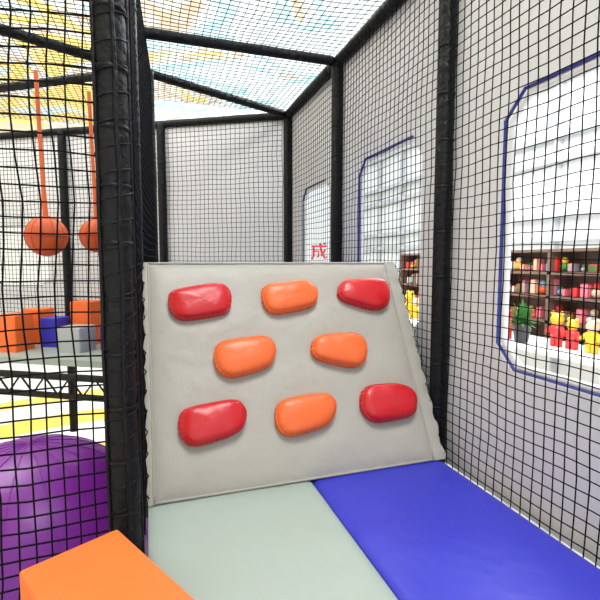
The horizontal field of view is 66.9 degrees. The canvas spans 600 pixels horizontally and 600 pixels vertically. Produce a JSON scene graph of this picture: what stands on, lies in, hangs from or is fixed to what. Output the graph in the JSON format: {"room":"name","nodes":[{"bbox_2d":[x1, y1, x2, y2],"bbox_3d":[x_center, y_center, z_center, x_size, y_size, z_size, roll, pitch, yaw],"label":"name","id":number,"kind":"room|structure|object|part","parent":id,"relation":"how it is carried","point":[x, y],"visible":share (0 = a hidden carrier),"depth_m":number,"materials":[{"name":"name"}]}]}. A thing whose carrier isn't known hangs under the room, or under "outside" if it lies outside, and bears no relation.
{"room":"indoor playground","nodes":[
{"label":"indoor playground","id":0,"kind":"room"},
{"bbox_2d":[0,343,101,367],"bbox_3d":[-2.960,0.449,4.290,3.733,0.051,0.826,1,5,12],"label":"platform","id":1,"kind":"object","parent":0,"point":[36,352],"visible":0.17,"depth_m":3.74,"materials":[{"name":"grey plastic"}]},
{"bbox_2d":[0,313,34,352],"bbox_3d":[-2.533,0.308,4.029,0.218,0.371,0.218,1,5,10],"label":"foam block","id":2,"kind":"object","parent":1,"relation":"on","point":[12,322],"visible":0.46,"depth_m":3.93,"materials":[{"name":"orange plastic"}]},
{"bbox_2d":[23,307,53,344],"bbox_3d":[-2.536,0.271,4.403,0.205,0.384,0.205,1,5,10],"label":"foam block","id":3,"kind":"object","parent":1,"relation":"on","point":[34,309],"visible":0.36,"depth_m":4.30,"materials":[{"name":"orange plastic"}]},
{"bbox_2d":[0,370,103,401],"bbox_3d":[-2.494,0.674,3.737,2.543,0.207,0.057,1,5,12],"label":"truss","id":4,"kind":"object","parent":1,"relation":"attached to","point":[97,379],"visible":0.56,"depth_m":3.60,"materials":[{"name":"black metal"}]},
{"bbox_2d":[40,316,69,347],"bbox_3d":[-2.279,0.316,4.242,0.179,0.320,0.179,1,5,10],"label":"foam block","id":5,"kind":"object","parent":1,"relation":"on","point":[48,335],"visible":0.44,"depth_m":4.16,"materials":[{"name":"plastic"}]},
{"bbox_2d":[57,324,95,352],"bbox_3d":[-1.972,0.361,4.010,0.230,0.269,0.230,1,5,10],"label":"foam block","id":6,"kind":"object","parent":1,"relation":"on","point":[64,334],"visible":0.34,"depth_m":3.90,"materials":[{"name":"grey plastic"}]},
{"bbox_2d":[70,300,100,343],"bbox_3d":[-2.038,0.235,4.363,0.218,0.461,0.218,1,5,10],"label":"foam block","id":7,"kind":"object","parent":1,"relation":"on","point":[80,305],"visible":0.37,"depth_m":4.25,"materials":[{"name":"orange plastic"}]},
{"bbox_2d":[0,120,283,315],"bbox_3d":[-2.444,-0.621,4.712,4.864,2.176,0.019,1,5,13],"label":"wall","id":8,"kind":"structure","parent":0,"point":[278,154],"depth_m":4.34,"materials":[{"name":"white paint"}]},
{"bbox_2d":[0,225,49,285],"bbox_3d":[-2.972,-0.472,4.856,0.719,0.655,0.036,1,5,13],"label":"window","id":9,"kind":"structure","parent":8,"relation":"in","point":[5,284],"depth_m":4.86,"materials":[{"name":"blue"}]},
{"bbox_2d":[57,130,76,431],"bbox_3d":[-2.403,-0.154,4.700,0.083,3.104,0.082,-2,5,-18],"label":"pole","id":10,"kind":"object","parent":8,"relation":"attached to","point":[63,180],"visible":0.45,"depth_m":4.64,"materials":[{"name":"black metal"}]},
{"bbox_2d":[0,113,281,139],"bbox_3d":[-2.419,-1.702,4.586,4.672,0.068,0.067,1,5,13],"label":"rail","id":11,"kind":"object","parent":8,"relation":"attached to","point":[248,117],"visible":0.61,"depth_m":4.25,"materials":[{"name":"black"}]},
{"bbox_2d":[0,117,282,315],"bbox_3d":[-2.437,-0.623,4.655,4.688,2.168,0.005,1,5,13],"label":"safety net","id":12,"kind":"object","parent":11,"relation":"attached to","point":[277,120],"visible":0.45,"depth_m":4.31,"materials":[{"name":"black fabric"}]},
{"bbox_2d":[156,123,167,261],"bbox_3d":[-1.329,-0.134,4.459,0.084,3.105,0.082,-2,5,-18],"label":"pole","id":13,"kind":"object","parent":8,"relation":"attached to","point":[162,192],"visible":0.41,"depth_m":4.36,"materials":[{"name":"black metal"}]},
{"bbox_2d":[0,121,329,283],"bbox_3d":[-3.206,-1.982,13.652,19.200,5.760,0.128,-2,5,-18],"label":"wall","id":14,"kind":"structure","parent":0,"point":[316,239],"depth_m":12.34,"materials":[{"name":"white paint"}]},
{"bbox_2d":[312,242,327,259],"bbox_3d":[0.396,-0.648,6.027,0.505,0.232,0.029,0,5,-2],"label":"shop sign","id":15,"kind":"object","parent":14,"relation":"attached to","point":[319,245],"visible":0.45,"depth_m":6.01,"materials":[{"name":"red paint"}]},
{"bbox_2d":[0,0,384,126],"bbox_3d":[-0.393,-4.108,4.936,19.200,0.064,21.760,-2,5,-18],"label":"ceiling","id":16,"kind":"structure","parent":0,"point":[164,110],"depth_m":7.90,"materials":[{"name":"white"}]},
{"bbox_2d":[0,0,385,124],"bbox_3d":[-1.179,-1.477,1.864,3.372,0.036,5.410,-2,5,-18],"label":"ceiling","id":17,"kind":"structure","parent":0,"point":[218,7],"depth_m":2.86,"materials":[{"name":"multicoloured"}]},
{"bbox_2d":[23,70,69,255],"bbox_3d":[-1.774,-0.931,3.135,0.290,1.255,0.290,-2,5,-18],"label":"ball","id":18,"kind":"object","parent":17,"relation":"hanging from","point":[32,241],"visible":0.83,"depth_m":3.09,"materials":[{"name":"orange"}]},
{"bbox_2d":[78,91,97,251],"bbox_3d":[-1.591,-0.981,3.516,0.270,1.220,0.270,-2,5,-18],"label":"ball","id":19,"kind":"object","parent":17,"relation":"hanging from","point":[83,238],"visible":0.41,"depth_m":3.47,"materials":[{"name":"orange"}]},
{"bbox_2d":[0,363,599,568],"bbox_3d":[-0.393,1.575,5.414,19.200,0.051,21.760,-2,5,-18],"label":"floor","id":20,"kind":"structure","parent":0,"point":[449,465],"depth_m":3.53,"materials":[{"name":"white tile"}]},
{"bbox_2d":[0,363,104,444],"bbox_3d":[-2.723,1.617,4.306,5.760,0.026,10.240,-2,5,-18],"label":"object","id":21,"kind":"structure","parent":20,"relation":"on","point":[22,428],"depth_m":6.04,"materials":[{"name":"white"}]},
{"bbox_2d":[0,434,147,599],"bbox_3d":[-1.250,1.233,2.138,1.157,1.158,1.157,-2,5,-18],"label":"ball","id":22,"kind":"object","parent":21,"relation":"on","point":[7,478],"visible":0.43,"depth_m":1.86,"materials":[{"name":"purple plastic"}]},
{"bbox_2d":[400,247,599,347],"bbox_3d":[2.285,0.542,4.525,0.294,2.067,4.512,-2,5,-18],"label":"display shelf","id":23,"kind":"object","parent":20,"relation":"on","point":[579,253],"depth_m":4.15,"materials":[{"name":"brown wood"}]},
{"bbox_3d":[2.242,-0.134,4.436,0.090,0.581,4.391,-2,5,-18],"label":"merchandise on the shelf","id":24,"kind":"part","parent":23,"relation":"part of","materials":[{"name":"multicoloured plastic"}]},
{"bbox_2d":[409,317,599,528],"bbox_3d":[1.780,0.986,3.785,0.448,1.357,3.968,-2,5,-18],"label":"countertop","id":25,"kind":"structure","parent":20,"relation":"on","point":[587,363],"depth_m":3.23,"materials":[{"name":"white paint"}]},
{"bbox_2d":[405,290,599,353],"bbox_3d":[1.764,0.171,3.568,0.207,0.300,3.502,-2,5,-18],"label":"display","id":26,"kind":"object","parent":25,"relation":"on","point":[588,336],"visible":0.26,"depth_m":3.25,"materials":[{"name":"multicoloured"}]},
{"bbox_2d":[510,299,540,341],"bbox_3d":[1.739,0.154,3.516,0.254,0.340,0.260,5,7,45],"label":"potted plant","id":27,"kind":"object","parent":25,"relation":"on","point":[522,324],"visible":0.85,"depth_m":3.49,"materials":[{"name":"green plant"}]},
{"bbox_3d":[1.722,0.253,3.529,0.154,0.141,0.154,-2,5,-18],"label":"pot","id":28,"kind":"part","parent":27,"relation":"part of","materials":[{"name":"grey ceramic"}]},
{"bbox_2d":[293,0,599,565],"bbox_3d":[0.646,-0.371,2.006,0.019,2.195,4.602,-2,5,-18],"label":"wall","id":29,"kind":"structure","parent":0,"point":[579,11],"depth_m":1.79,"materials":[{"name":"grey paint"}]},
{"bbox_2d":[283,116,291,261],"bbox_3d":[-0.108,-0.111,4.183,0.077,3.105,0.076,-2,5,-18],"label":"pole","id":30,"kind":"object","parent":29,"relation":"attached to","point":[285,119],"visible":0.38,"depth_m":4.08,"materials":[{"name":"black"}]},
{"bbox_2d":[302,179,329,261],"bbox_3d":[0.136,-0.407,3.590,0.036,1.020,0.642,-2,5,-18],"label":"window","id":31,"kind":"structure","parent":29,"relation":"in","point":[309,189],"depth_m":3.85,"materials":[{"name":"blue"}]},
{"bbox_2d":[330,62,342,261],"bbox_3d":[0.248,-0.021,3.111,0.078,3.105,0.077,-2,5,-18],"label":"pole","id":32,"kind":"object","parent":29,"relation":"attached to","point":[335,169],"visible":0.34,"depth_m":3.01,"materials":[{"name":"black"}]},
{"bbox_2d":[144,26,334,65],"bbox_3d":[-0.356,-1.550,2.782,1.210,0.062,0.060,-2,5,-18],"label":"rail","id":33,"kind":"object","parent":32,"relation":"attached to","point":[156,34],"visible":0.97,"depth_m":2.75,"materials":[{"name":"black"}]},
{"bbox_2d":[358,135,422,332],"bbox_3d":[0.490,-0.324,2.523,0.036,1.033,0.719,-2,5,-18],"label":"window","id":34,"kind":"structure","parent":29,"relation":"in","point":[361,193],"depth_m":2.80,"materials":[{"name":"blue"}]},
{"bbox_2d":[429,0,457,462],"bbox_3d":[0.618,0.073,1.997,0.078,3.105,0.077,-2,5,-18],"label":"pole","id":35,"kind":"object","parent":29,"relation":"attached to","point":[444,15],"visible":0.63,"depth_m":1.93,"materials":[{"name":"black"}]},
{"bbox_2d":[496,52,599,396],"bbox_3d":[0.866,-0.220,1.392,0.036,1.014,0.668,-2,5,-18],"label":"window","id":36,"kind":"structure","parent":29,"relation":"in","point":[590,62],"depth_m":1.66,"materials":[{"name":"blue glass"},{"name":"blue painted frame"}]},
{"bbox_2d":[362,67,599,272],"bbox_3d":[4.514,-1.405,6.792,0.288,5.760,21.760,-2,5,-18],"label":"wall","id":37,"kind":"structure","parent":0,"point":[590,76],"depth_m":7.80,"materials":[{"name":"white paint"}]},
{"bbox_3d":[-0.045,0.769,2.011,1.171,0.102,4.480,-2,5,-18],"label":"floor","id":38,"kind":"structure","parent":0,"visible":0},
{"bbox_2d":[89,0,144,553],"bbox_3d":[-0.510,-0.250,1.251,0.097,3.878,0.097,1,5,9],"label":"pole","id":39,"kind":"object","parent":38,"relation":"attached to","point":[109,19],"visible":0.88,"depth_m":1.24,"materials":[{"name":"black"}]},
{"bbox_2d":[134,0,147,517],"bbox_3d":[-0.748,0.067,2.071,0.082,3.104,0.082,-2,5,-18],"label":"pole","id":40,"kind":"object","parent":38,"relation":"attached to","point":[135,9],"visible":0.1,"depth_m":2.01,"materials":[{"name":"black"}]},
{"bbox_2d":[151,71,158,261],"bbox_3d":[-1.047,-0.034,3.276,0.068,3.104,0.066,-2,5,-18],"label":"pole","id":41,"kind":"object","parent":38,"relation":"on","point":[152,72],"visible":0.15,"depth_m":3.19,"materials":[{"name":"black metal"}]},
{"bbox_2d":[0,72,91,92],"bbox_3d":[-1.940,-1.598,3.348,1.873,0.061,0.060,1,5,15],"label":"rail","id":42,"kind":"object","parent":41,"relation":"attached to","point":[22,85],"visible":0.52,"depth_m":3.31,"materials":[{"name":"black metal"}]},
{"bbox_2d":[0,23,285,116],"bbox_3d":[-1.018,-1.585,3.202,2.434,0.060,0.060,-5,7,-43],"label":"rail","id":43,"kind":"object","parent":41,"relation":"attached to","point":[17,34],"visible":0.66,"depth_m":3.25,"materials":[{"name":"black metal"}]},
{"bbox_2d":[148,481,397,599],"bbox_3d":[-0.148,0.743,1.383,0.597,0.054,3.296,-2,5,-18],"label":"floor mat","id":44,"kind":"object","parent":38,"relation":"on","point":[280,542],"visible":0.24,"depth_m":1.32,"materials":[{"name":"grey leather"}]},
{"bbox_2d":[141,262,445,505],"bbox_3d":[-0.030,0.254,1.944,1.240,0.830,0.528,-2,5,-18],"label":"wall","id":45,"kind":"structure","parent":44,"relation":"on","point":[258,375],"depth_m":1.85,"materials":[{"name":"grey plastic"}]},
{"bbox_2d":[310,460,599,599],"bbox_3d":[0.415,0.728,1.569,0.584,0.054,3.296,-2,5,-18],"label":"floor mat","id":46,"kind":"object","parent":38,"relation":"on","point":[430,532],"visible":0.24,"depth_m":1.36,"materials":[{"name":"blue leather"}]},
{"bbox_3d":[-0.297,0.820,0.478,0.243,0.051,1.600,-2,5,-18],"label":"mat","id":47,"kind":"object","parent":38,"relation":"on","visible":0},
{"bbox_2d":[19,530,193,599],"bbox_3d":[-0.345,0.678,0.893,0.538,0.157,0.221,5,7,44],"label":"foam block","id":48,"kind":"object","parent":47,"relation":"on","point":[109,566],"visible":1,"depth_m":0.97,"materials":[{"name":"orange leather"}]},
{"bbox_3d":[-1.400,-1.388,0.859,1.792,0.067,0.066,-2,5,-18],"label":"rail","id":49,"kind":"object","parent":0,"visible":0},
{"bbox_2d":[0,0,108,599],"bbox_3d":[-1.390,0.152,0.992,1.834,3.127,0.004,-2,5,-18],"label":"safety net","id":50,"kind":"object","parent":49,"relation":"hanging from","point":[9,9],"visible":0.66,"depth_m":1.22,"materials":[{"name":"black fabric"}]},
{"bbox_3d":[-0.511,-1.423,1.267,0.066,0.066,3.840,-2,5,-18],"label":"rail","id":51,"kind":"object","parent":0,"visible":0},
{"bbox_2d":[128,0,155,534],"bbox_3d":[-0.765,-0.431,2.250,0.034,2.165,2.000,-1,5,-16],"label":"safety net","id":52,"kind":"object","parent":51,"relation":"hanging from","point":[144,70],"visible":0.7,"depth_m":2.11,"materials":[{"name":"black fabric"}]},
{"bbox_3d":[0.988,0.167,0.883,0.077,3.104,0.076,-2,5,-18],"label":"pole","id":53,"kind":"object","parent":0,"visible":0},
{"bbox_2d":[285,0,404,116],"bbox_3d":[0.591,-1.480,1.949,0.074,0.074,4.448,-2,5,-18],"label":"rail","id":54,"kind":"object","parent":53,"relation":"attached to","point":[387,5],"visible":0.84,"depth_m":2.74,"materials":[{"name":"black"}]},
{"bbox_2d":[287,0,599,565],"bbox_3d":[0.572,-0.387,2.045,0.003,2.215,4.486,-2,5,-18],"label":"safety net","id":55,"kind":"object","parent":54,"relation":"hanging from","point":[561,1],"visible":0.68,"depth_m":1.72,"materials":[{"name":"black fabric"}]}
]}

